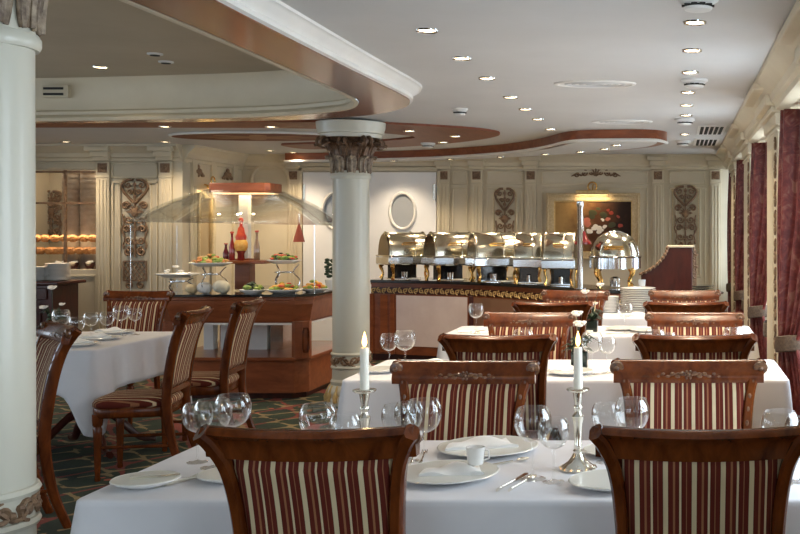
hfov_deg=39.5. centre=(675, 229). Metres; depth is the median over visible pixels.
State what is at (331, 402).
wine glass
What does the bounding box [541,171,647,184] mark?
trim
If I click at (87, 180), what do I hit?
wall
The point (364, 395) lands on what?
candlestick
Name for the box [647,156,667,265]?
pilaster
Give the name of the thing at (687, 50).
recessed light
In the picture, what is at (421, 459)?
fork
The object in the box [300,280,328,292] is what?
serving platter
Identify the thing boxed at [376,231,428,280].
chafing dish
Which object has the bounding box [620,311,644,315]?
folded napkin
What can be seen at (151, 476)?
table knife
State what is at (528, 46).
ceiling
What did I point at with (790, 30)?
trim
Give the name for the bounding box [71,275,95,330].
trim
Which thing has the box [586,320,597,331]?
flower vase
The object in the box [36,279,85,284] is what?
countertop
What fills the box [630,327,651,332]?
dinner plate
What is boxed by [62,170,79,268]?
wall
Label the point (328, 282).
potted plant
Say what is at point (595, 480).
dinner plate
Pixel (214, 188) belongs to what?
hood
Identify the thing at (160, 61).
ceiling fitting
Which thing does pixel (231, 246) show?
bottle
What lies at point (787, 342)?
curtain
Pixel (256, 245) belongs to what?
bottle
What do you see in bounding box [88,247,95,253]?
croissant
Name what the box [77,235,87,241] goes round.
croissant
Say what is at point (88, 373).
tablecloth
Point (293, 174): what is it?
pilaster
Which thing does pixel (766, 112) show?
trim
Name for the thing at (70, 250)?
croissant
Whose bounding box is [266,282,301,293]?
serving platter
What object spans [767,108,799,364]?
trim
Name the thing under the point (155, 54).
ceiling fitting
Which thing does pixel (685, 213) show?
wall ornament
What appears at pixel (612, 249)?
chafing dish
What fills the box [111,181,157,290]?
trim
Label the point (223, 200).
wall
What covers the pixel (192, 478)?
fork
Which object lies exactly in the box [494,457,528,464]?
spoon
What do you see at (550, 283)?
tray
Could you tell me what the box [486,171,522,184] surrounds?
trim
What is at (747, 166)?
trim
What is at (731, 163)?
trim
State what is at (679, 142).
smoke detector
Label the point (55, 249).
croissant
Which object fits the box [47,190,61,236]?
wall ornament
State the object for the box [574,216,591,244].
heat lamp
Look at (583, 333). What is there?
bowl
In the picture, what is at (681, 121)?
smoke detector
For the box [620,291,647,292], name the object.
plate
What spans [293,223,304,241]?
cone
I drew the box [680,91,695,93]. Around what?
recessed light
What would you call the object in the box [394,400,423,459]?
wine glass
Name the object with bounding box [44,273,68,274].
plate
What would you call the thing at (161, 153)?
trim
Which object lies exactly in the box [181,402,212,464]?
wine glass
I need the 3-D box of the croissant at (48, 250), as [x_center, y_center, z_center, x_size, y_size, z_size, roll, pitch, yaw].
[-7.160,0.236,11.989,0.134,0.084,0.083,0,0,21]
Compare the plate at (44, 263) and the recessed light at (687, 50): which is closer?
the recessed light at (687, 50)
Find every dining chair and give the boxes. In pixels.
[36,320,81,528]
[92,305,213,481]
[103,290,174,425]
[160,297,265,451]
[193,424,422,533]
[390,359,540,439]
[437,333,557,439]
[482,311,576,439]
[511,301,593,359]
[541,289,609,325]
[589,424,799,533]
[610,358,767,429]
[632,333,757,359]
[643,301,728,333]
[644,311,744,335]
[648,289,720,301]
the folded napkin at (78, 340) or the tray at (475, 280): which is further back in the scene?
the tray at (475, 280)
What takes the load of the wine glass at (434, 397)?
on the tablecloth at (537, 505)
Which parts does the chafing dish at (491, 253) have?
leg, lid, leg, roll lid, fuel burner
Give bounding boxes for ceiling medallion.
[168,131,319,140]
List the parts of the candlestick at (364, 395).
stem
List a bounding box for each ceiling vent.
[553,80,636,87]
[591,120,652,123]
[693,139,719,145]
[696,126,726,134]
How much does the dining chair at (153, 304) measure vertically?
1.025 m
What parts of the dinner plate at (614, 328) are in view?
dish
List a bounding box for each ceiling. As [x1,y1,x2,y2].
[35,0,282,77]
[36,0,796,153]
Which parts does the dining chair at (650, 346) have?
leg, backrest, leg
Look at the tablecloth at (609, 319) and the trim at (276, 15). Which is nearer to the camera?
the trim at (276, 15)
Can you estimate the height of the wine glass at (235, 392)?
0.215 m
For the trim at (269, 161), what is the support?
attached to the wall at (272, 237)
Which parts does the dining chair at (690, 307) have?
leg, rail, leg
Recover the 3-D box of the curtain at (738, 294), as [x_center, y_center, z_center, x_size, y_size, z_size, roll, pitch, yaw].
[0.814,0.340,11.238,0.171,2.200,0.578,0,0,-32]
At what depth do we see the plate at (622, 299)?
9.47 m
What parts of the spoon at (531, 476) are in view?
handle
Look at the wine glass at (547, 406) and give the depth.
3.15 m
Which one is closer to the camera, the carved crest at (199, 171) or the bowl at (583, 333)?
the bowl at (583, 333)
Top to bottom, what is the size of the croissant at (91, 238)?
0.084 m
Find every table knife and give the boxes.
[130,473,179,479]
[496,473,528,491]
[585,372,610,377]
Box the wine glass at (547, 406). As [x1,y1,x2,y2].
[514,406,551,477]
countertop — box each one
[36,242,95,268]
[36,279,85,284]
[370,277,641,293]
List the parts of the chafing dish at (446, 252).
leg, lid, leg, roll lid, fuel burner, handle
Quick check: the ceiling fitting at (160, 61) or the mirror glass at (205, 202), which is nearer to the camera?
the ceiling fitting at (160, 61)
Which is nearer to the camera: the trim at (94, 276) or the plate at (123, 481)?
the plate at (123, 481)
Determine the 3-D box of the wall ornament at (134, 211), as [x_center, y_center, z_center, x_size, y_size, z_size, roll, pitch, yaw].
[-6.022,0.041,11.682,0.348,1.256,0.048,0,0,-3]
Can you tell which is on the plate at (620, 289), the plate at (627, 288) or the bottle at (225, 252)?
the plate at (627, 288)
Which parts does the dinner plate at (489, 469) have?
dish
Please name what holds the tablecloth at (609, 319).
on the dining table
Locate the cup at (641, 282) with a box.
[638,279,645,285]
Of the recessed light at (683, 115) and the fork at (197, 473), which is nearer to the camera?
the fork at (197, 473)
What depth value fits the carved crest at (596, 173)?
13.28 m
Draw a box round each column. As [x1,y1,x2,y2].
[0,0,48,533]
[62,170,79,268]
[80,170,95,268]
[314,119,387,406]
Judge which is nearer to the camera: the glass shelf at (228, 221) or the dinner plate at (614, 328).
the dinner plate at (614, 328)
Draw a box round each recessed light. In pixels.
[92,66,108,68]
[415,28,438,33]
[452,56,471,60]
[478,77,495,79]
[503,96,517,98]
[519,108,531,110]
[679,104,693,106]
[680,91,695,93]
[680,114,691,116]
[681,71,698,74]
[682,48,701,52]
[683,20,706,25]
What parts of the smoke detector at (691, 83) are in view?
plate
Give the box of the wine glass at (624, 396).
[614,396,649,427]
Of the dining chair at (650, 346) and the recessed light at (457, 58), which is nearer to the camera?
the dining chair at (650, 346)
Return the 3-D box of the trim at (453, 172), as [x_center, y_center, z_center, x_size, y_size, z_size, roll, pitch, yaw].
[-2.736,-0.662,13.291,0.203,0.175,0.018,0,0,0]
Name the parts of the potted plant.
pot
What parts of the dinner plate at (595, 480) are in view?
dish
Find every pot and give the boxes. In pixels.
[68,261,79,268]
[84,260,95,268]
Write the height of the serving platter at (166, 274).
0.113 m
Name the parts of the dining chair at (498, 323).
scroll knob, leg, rail, backrest, leg, scroll knob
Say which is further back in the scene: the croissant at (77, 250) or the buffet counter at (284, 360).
the croissant at (77, 250)
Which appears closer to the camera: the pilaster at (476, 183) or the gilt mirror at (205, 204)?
the gilt mirror at (205, 204)
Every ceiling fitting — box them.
[147,52,162,56]
[158,60,173,63]
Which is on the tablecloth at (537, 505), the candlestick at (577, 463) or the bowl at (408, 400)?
the candlestick at (577, 463)
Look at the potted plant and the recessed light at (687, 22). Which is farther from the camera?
the potted plant
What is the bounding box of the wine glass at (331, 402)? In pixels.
[299,402,336,429]
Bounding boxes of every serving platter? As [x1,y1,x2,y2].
[155,265,200,277]
[188,254,232,266]
[239,281,266,293]
[266,253,300,263]
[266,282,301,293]
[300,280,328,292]
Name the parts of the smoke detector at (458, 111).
plate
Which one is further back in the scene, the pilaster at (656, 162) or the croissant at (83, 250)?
the pilaster at (656, 162)
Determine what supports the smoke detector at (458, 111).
attached to the ceiling at (528, 46)
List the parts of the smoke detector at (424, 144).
plate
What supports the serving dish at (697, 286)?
on the serving dish at (693, 288)
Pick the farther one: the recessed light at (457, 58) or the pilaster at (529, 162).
the pilaster at (529, 162)
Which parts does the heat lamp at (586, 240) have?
lamp shade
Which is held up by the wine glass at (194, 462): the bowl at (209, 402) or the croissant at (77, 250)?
the bowl at (209, 402)
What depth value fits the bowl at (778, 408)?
3.09 m
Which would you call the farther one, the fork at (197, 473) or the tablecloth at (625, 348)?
the tablecloth at (625, 348)
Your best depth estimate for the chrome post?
10.09 m
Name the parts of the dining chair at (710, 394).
scroll knob, leg, rail, backrest, leg, scroll knob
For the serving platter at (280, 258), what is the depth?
9.58 m
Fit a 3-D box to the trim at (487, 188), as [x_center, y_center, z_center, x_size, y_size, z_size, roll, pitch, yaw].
[-2.172,0.380,13.291,0.469,1.840,0.018,0,0,0]
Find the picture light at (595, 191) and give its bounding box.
[576,181,608,194]
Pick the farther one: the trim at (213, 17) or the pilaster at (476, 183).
the pilaster at (476, 183)
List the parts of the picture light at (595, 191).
lamp shade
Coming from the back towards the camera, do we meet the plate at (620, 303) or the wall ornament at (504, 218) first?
the wall ornament at (504, 218)
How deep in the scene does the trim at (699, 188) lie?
13.28 m
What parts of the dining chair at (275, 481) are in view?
leg, rail, backrest, leg, scroll knob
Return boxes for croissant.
[36,235,40,241]
[36,247,43,253]
[40,235,48,241]
[44,247,52,253]
[49,235,58,241]
[53,247,58,253]
[67,235,77,241]
[67,247,74,253]
[74,247,82,253]
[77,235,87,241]
[81,247,90,253]
[87,235,95,241]
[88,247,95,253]
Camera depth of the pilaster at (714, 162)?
13.27 m
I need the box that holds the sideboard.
[36,279,85,330]
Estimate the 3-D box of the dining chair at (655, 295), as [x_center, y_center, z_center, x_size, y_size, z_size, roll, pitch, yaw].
[0.058,0.994,8.272,0.593,1.025,0.615,0,0,3]
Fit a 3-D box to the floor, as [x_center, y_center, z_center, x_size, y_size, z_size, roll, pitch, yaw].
[-3.640,1.550,4.650,9.720,0.100,17.900,0,0,0]
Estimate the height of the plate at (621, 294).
0.016 m
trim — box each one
[35,0,357,121]
[35,0,409,122]
[35,120,499,148]
[36,144,181,161]
[36,162,95,168]
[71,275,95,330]
[84,146,111,329]
[111,163,157,177]
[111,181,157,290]
[118,183,151,290]
[147,146,174,290]
[182,145,248,169]
[190,160,197,346]
[210,162,216,285]
[217,0,421,104]
[231,166,237,285]
[243,154,725,169]
[249,166,290,282]
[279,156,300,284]
[285,129,666,159]
[298,167,440,284]
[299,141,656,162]
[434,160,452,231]
[452,171,467,184]
[452,187,467,277]
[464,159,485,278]
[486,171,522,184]
[486,187,522,231]
[492,197,517,276]
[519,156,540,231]
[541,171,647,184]
[541,187,647,281]
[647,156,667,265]
[669,171,705,184]
[669,187,705,284]
[675,187,700,276]
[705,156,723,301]
[716,33,799,169]
[717,145,736,176]
[726,123,751,163]
[731,169,735,311]
[743,83,779,141]
[744,141,766,327]
[760,98,799,140]
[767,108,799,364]
[777,0,799,63]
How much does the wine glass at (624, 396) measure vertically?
0.215 m
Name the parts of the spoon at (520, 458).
handle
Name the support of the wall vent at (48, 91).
attached to the trim at (285, 92)
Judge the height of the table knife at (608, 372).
0.013 m
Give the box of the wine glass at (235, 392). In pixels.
[214,392,251,426]
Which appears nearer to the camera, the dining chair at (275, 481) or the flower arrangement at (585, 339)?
the dining chair at (275, 481)
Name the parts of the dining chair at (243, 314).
leg, leg, seat, leg, rail, backrest, rail, leg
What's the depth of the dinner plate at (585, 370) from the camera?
5.38 m
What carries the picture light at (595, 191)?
attached to the wall at (272, 237)
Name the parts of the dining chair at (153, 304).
leg, leg, backrest, rail, leg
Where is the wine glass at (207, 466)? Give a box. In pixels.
[193,397,231,469]
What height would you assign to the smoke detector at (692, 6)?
0.058 m
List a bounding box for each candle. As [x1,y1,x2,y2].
[360,332,368,389]
[573,333,582,388]
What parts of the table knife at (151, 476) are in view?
handle, blade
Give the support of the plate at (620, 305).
on the plate at (622, 306)
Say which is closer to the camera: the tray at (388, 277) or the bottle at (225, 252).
the bottle at (225, 252)
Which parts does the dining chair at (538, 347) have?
leg, rail, backrest, rail, seat, leg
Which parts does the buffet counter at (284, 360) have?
corner post, moulding, glass, pale underside trim, metal panel, corner post, oval moulding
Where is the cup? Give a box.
[466,445,489,465]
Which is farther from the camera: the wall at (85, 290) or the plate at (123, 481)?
the wall at (85, 290)
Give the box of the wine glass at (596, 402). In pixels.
[591,402,620,461]
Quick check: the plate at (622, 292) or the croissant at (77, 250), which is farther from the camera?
the croissant at (77, 250)
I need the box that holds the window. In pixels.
[36,170,95,262]
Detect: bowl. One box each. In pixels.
[181,402,212,431]
[193,397,231,427]
[394,400,423,426]
[514,406,551,442]
[517,457,528,460]
[526,474,536,478]
[538,417,568,448]
[581,333,602,352]
[591,402,620,425]
[761,408,798,427]
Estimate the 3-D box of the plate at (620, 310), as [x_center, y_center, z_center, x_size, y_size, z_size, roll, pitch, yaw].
[-0.345,0.739,9.550,0.330,0.016,0.330,0,0,-5]
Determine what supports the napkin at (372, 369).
on the tablecloth at (774, 393)
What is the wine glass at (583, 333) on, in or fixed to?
on the tablecloth at (774, 393)
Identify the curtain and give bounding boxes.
[726,173,730,311]
[733,160,743,325]
[741,298,743,309]
[748,142,766,359]
[763,320,766,336]
[775,109,799,425]
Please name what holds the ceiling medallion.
attached to the ceiling at (528, 46)
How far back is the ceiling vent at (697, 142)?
11.27 m
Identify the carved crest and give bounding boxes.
[196,164,204,176]
[222,168,232,180]
[571,168,619,176]
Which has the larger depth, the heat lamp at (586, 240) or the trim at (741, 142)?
the heat lamp at (586, 240)
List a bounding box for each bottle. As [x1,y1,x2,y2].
[223,243,228,259]
[229,231,234,260]
[254,230,259,259]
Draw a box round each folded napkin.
[74,338,93,342]
[79,332,111,337]
[94,327,126,331]
[419,461,483,475]
[445,436,517,450]
[550,364,582,371]
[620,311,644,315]
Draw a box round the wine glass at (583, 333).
[581,333,602,374]
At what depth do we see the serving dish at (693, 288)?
11.80 m
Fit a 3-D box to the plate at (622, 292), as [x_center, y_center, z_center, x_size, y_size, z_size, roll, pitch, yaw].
[-0.344,0.579,9.550,0.330,0.016,0.330,0,0,-11]
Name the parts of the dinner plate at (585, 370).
dish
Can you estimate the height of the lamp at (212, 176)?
0.152 m
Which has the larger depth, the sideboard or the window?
the window
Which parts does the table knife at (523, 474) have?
handle, blade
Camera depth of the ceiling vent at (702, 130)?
9.91 m
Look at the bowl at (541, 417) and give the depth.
3.11 m
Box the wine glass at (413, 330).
[394,330,415,350]
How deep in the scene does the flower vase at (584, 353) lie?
5.67 m
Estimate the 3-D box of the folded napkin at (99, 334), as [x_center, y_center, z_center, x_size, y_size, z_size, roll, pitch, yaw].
[-3.940,0.715,7.150,0.200,0.033,0.110,0,0,-17]
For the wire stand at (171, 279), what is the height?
0.127 m
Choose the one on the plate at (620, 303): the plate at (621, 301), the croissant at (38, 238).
the plate at (621, 301)
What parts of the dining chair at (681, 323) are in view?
scroll knob, leg, rail, backrest, leg, scroll knob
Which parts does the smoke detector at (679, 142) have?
plate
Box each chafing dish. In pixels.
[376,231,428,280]
[421,231,475,281]
[465,231,515,282]
[513,231,542,284]
[541,231,576,286]
[588,231,641,288]
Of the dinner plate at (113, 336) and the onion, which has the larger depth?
the onion
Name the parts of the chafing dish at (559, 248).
leg, roll lid, fuel burner, leg, lid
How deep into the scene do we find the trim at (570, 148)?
11.06 m
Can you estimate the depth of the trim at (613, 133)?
11.35 m
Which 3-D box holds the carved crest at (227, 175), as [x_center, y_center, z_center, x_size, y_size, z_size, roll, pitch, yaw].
[-5.484,-0.680,12.850,0.043,0.150,0.320,0,0,0]
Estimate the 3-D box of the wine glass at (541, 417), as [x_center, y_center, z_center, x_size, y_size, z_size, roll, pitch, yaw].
[-0.363,0.652,3.116,0.094,0.190,0.094,0,0,39]
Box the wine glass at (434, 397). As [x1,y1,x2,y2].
[406,397,441,432]
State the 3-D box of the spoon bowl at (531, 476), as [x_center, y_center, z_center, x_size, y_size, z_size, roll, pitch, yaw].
[-0.435,0.742,3.160,0.027,0.011,0.047,0,0,14]
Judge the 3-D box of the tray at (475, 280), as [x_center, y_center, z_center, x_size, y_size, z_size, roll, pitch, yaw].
[-2.028,0.560,11.634,0.361,0.009,0.134,0,0,-26]
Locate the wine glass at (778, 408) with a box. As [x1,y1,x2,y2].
[761,408,798,482]
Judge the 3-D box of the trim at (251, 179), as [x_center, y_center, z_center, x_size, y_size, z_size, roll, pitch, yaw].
[-5.129,0.323,13.280,0.528,2.354,0.050,0,0,0]
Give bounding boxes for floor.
[36,354,385,533]
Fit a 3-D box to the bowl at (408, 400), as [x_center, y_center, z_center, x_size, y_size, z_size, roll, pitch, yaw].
[-0.864,0.604,3.398,0.094,0.093,0.094,0,0,43]
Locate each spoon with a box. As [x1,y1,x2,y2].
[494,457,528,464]
[508,474,536,491]
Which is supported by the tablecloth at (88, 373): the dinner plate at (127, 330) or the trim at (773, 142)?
the dinner plate at (127, 330)
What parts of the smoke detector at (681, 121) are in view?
plate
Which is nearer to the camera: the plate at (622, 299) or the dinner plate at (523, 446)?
the dinner plate at (523, 446)
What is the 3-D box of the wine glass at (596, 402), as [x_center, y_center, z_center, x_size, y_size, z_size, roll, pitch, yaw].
[-0.225,0.652,3.376,0.094,0.190,0.094,0,0,-38]
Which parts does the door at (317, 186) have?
porthole frame, porthole pane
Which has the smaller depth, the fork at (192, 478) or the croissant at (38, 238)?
the fork at (192, 478)
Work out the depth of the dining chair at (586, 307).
7.14 m
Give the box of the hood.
[209,183,281,193]
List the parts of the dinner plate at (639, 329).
dish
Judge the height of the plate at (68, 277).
0.016 m
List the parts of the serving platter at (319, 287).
dish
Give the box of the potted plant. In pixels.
[324,258,331,289]
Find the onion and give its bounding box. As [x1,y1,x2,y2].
[185,284,197,293]
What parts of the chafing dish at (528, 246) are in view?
leg, roll lid, fuel burner, leg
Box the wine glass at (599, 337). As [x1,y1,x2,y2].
[598,337,615,373]
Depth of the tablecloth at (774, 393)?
5.23 m
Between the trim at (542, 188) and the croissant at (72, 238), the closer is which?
the croissant at (72, 238)
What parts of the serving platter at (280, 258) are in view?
dish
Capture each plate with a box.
[44,263,69,264]
[44,264,70,265]
[44,268,69,269]
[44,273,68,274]
[44,277,69,279]
[44,279,69,280]
[71,340,100,346]
[82,335,121,340]
[95,329,134,334]
[109,470,181,489]
[196,468,222,483]
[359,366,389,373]
[407,460,498,484]
[437,435,538,457]
[547,367,592,375]
[568,469,610,491]
[583,444,594,454]
[605,326,637,330]
[620,287,655,289]
[620,289,655,291]
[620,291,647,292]
[620,296,649,298]
[620,298,649,300]
[620,303,642,305]
[620,305,642,307]
[620,306,643,308]
[620,310,644,312]
[621,292,647,294]
[621,294,648,296]
[621,299,649,301]
[621,301,652,303]
[621,308,644,310]
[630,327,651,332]
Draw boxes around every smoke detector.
[421,142,434,147]
[452,108,467,115]
[675,118,694,125]
[675,140,690,145]
[677,0,718,12]
[681,78,707,88]
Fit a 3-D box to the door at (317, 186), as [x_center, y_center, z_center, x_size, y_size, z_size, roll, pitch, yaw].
[-4.297,0.381,13.258,0.818,2.218,0.064,0,0,0]
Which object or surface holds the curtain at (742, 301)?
hanging from the wall
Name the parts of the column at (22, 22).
band moulding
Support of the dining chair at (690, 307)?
on the floor
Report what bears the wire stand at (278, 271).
on the buffet counter at (284, 360)
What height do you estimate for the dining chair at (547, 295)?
1.025 m
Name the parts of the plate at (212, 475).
dish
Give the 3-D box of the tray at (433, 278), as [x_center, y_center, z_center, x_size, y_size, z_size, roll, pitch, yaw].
[-2.578,0.560,11.979,0.370,0.009,0.134,0,0,-36]
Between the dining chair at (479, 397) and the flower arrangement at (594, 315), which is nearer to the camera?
the dining chair at (479, 397)
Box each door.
[303,172,332,339]
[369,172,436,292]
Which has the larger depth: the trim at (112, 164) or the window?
the window
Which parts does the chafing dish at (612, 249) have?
leg, leg, handle, fuel burner, domed lid, leg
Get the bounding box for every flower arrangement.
[39,285,66,320]
[562,310,597,351]
[581,283,603,319]
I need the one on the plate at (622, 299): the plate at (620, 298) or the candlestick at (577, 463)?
the plate at (620, 298)
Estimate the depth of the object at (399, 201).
13.25 m
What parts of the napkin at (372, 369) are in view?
dish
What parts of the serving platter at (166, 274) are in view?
dish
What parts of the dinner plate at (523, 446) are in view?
dish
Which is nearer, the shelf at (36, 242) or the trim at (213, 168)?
the shelf at (36, 242)
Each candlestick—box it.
[352,388,376,427]
[559,387,596,472]
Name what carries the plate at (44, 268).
on the plate
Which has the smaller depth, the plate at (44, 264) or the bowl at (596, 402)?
the bowl at (596, 402)
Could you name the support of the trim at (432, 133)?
attached to the ceiling at (528, 46)
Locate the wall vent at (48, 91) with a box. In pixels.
[42,85,70,98]
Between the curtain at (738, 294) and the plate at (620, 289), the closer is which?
the plate at (620, 289)
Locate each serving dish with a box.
[692,285,715,287]
[692,287,715,289]
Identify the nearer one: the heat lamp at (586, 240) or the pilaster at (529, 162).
the heat lamp at (586, 240)
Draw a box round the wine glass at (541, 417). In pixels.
[538,417,568,482]
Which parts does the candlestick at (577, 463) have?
stem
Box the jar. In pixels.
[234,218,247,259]
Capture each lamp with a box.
[204,176,215,188]
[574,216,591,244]
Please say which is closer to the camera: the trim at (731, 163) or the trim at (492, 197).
the trim at (731, 163)
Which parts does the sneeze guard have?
support rod, glass, glass, post, post, support rod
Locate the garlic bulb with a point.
(207, 288)
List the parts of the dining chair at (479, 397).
scroll knob, leg, rail, backrest, leg, scroll knob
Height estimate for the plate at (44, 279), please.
0.016 m
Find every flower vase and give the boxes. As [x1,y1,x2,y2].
[571,350,587,367]
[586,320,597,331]
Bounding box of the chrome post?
[574,201,585,288]
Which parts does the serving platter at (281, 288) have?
dish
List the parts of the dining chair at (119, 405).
leg, leg, seat, leg, scroll knob, rail, backrest, rail, leg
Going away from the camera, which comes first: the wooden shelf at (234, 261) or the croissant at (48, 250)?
the wooden shelf at (234, 261)
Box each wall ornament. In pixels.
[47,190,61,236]
[120,178,148,288]
[493,187,515,231]
[672,185,698,251]
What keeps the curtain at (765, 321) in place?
hanging from the wall
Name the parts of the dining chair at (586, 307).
leg, rail, backrest, leg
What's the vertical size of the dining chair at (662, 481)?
1.025 m
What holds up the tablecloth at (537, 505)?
on the dining table
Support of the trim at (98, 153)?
attached to the wall at (85, 290)
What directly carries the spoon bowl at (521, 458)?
on the spoon at (520, 458)
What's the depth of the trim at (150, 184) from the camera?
11.68 m
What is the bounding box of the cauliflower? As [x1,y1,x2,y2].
[212,280,229,293]
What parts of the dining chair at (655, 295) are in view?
backrest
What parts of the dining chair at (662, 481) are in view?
leg, rail, backrest, leg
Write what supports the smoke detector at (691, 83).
attached to the ceiling at (528, 46)
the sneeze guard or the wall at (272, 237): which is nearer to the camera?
the sneeze guard
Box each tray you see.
[387,277,420,278]
[432,278,467,279]
[475,280,510,280]
[549,283,569,284]
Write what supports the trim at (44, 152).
attached to the wall at (85, 290)
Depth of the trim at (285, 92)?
8.00 m
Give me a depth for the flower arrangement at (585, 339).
5.68 m
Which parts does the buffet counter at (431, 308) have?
post, post, post, panel, post, moulding, panel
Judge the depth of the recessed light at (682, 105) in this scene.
7.99 m
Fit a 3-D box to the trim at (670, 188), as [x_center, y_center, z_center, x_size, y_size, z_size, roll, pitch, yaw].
[0.146,0.380,13.291,0.469,1.840,0.018,0,0,0]
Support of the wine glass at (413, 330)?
on the tablecloth at (774, 393)
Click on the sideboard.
(66, 292)
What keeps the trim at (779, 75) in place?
attached to the wall
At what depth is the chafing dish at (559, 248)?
10.69 m
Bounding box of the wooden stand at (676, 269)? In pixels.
[639,245,697,289]
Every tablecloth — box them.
[36,332,192,436]
[70,440,799,533]
[335,360,794,439]
[437,326,759,359]
[602,311,646,325]
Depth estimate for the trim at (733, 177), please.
11.84 m
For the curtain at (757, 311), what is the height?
2.200 m
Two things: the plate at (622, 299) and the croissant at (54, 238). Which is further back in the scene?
the croissant at (54, 238)
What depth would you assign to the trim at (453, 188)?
13.28 m
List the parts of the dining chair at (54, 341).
scroll knob, leg, backrest, rail, scroll knob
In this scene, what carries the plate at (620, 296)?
on the plate at (620, 298)
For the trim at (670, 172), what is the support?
attached to the wall at (272, 237)
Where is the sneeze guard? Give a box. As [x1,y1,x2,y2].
[130,183,331,292]
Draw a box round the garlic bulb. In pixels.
[197,282,211,293]
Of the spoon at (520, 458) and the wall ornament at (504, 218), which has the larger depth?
the wall ornament at (504, 218)
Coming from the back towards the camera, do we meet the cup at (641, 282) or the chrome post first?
the chrome post
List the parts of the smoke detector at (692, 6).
plate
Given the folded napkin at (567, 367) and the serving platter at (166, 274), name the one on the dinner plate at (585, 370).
the folded napkin at (567, 367)
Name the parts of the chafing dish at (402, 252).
leg, lid, leg, fuel burner, roll lid, handle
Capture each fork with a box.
[154,473,197,488]
[164,477,197,485]
[419,449,427,462]
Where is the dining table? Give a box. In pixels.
[51,411,155,458]
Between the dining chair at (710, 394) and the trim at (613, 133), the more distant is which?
the trim at (613, 133)
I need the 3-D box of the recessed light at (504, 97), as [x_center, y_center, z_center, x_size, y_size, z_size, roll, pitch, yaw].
[-1.183,-0.946,7.500,0.110,0.008,0.110,0,0,0]
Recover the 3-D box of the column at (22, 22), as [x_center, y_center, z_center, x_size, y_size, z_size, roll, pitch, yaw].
[-2.013,0.161,3.000,0.598,2.678,0.625,0,0,0]
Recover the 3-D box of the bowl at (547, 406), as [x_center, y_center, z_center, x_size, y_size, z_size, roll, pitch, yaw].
[-0.429,0.585,3.153,0.112,0.105,0.112,0,0,-21]
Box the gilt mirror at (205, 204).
[197,193,213,256]
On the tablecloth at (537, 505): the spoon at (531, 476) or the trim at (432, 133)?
the spoon at (531, 476)
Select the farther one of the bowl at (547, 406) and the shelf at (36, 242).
the shelf at (36, 242)
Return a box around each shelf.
[36,242,95,242]
[36,254,95,254]
[225,221,279,222]
[228,260,270,263]
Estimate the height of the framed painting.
0.849 m
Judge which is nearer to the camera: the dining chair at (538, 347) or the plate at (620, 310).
the dining chair at (538, 347)
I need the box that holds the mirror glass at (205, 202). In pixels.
[201,198,210,255]
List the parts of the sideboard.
door, drawer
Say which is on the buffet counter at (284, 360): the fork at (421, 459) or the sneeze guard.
the sneeze guard
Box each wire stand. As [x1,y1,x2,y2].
[168,278,192,290]
[200,267,227,286]
[274,264,300,285]
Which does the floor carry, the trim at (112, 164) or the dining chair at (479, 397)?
the dining chair at (479, 397)
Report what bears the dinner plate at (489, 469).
on the tablecloth at (537, 505)
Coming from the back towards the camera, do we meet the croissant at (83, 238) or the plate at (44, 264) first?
the croissant at (83, 238)
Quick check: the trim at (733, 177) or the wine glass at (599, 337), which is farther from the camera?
the trim at (733, 177)
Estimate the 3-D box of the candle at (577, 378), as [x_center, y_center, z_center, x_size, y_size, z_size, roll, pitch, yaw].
[-0.306,0.406,3.281,0.029,0.178,0.029,0,0,0]
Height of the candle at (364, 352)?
0.178 m
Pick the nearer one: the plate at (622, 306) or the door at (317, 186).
the plate at (622, 306)
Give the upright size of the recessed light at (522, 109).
0.008 m
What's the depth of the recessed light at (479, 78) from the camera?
6.56 m
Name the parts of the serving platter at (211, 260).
dish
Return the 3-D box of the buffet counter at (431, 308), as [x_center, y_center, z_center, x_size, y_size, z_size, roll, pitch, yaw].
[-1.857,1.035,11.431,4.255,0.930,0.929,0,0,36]
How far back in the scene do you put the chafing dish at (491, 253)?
11.51 m
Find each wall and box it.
[36,162,186,331]
[36,170,61,266]
[187,162,241,346]
[242,170,728,311]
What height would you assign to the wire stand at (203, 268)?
0.235 m
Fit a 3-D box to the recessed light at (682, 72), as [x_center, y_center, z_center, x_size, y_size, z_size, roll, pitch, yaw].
[0.084,-0.946,6.313,0.110,0.008,0.110,0,0,0]
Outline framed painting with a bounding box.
[546,193,639,259]
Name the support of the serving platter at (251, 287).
on the buffet counter at (284, 360)
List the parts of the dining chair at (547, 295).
rail, backrest, leg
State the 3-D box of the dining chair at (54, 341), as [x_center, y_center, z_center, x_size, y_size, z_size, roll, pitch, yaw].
[-3.361,0.994,5.260,0.559,1.025,0.614,0,0,44]
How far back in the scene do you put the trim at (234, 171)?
13.01 m
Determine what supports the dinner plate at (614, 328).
on the tablecloth at (625, 348)
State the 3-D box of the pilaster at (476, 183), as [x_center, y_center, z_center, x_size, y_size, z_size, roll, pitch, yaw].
[-2.521,0.290,13.215,0.265,2.420,0.170,0,0,0]
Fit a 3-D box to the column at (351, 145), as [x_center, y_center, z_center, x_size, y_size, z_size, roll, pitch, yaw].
[-2.816,0.286,9.100,0.616,2.428,0.589,0,0,18]
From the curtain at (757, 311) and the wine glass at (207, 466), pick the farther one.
the curtain at (757, 311)
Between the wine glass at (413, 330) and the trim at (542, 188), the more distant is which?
the trim at (542, 188)
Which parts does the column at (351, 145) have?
band moulding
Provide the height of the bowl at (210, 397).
0.105 m
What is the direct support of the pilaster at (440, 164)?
attached to the wall at (272, 237)
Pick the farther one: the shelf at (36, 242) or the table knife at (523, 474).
the shelf at (36, 242)
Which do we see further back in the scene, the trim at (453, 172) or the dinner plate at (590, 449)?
the trim at (453, 172)
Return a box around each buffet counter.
[162,285,331,397]
[370,277,641,359]
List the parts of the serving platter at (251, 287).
dish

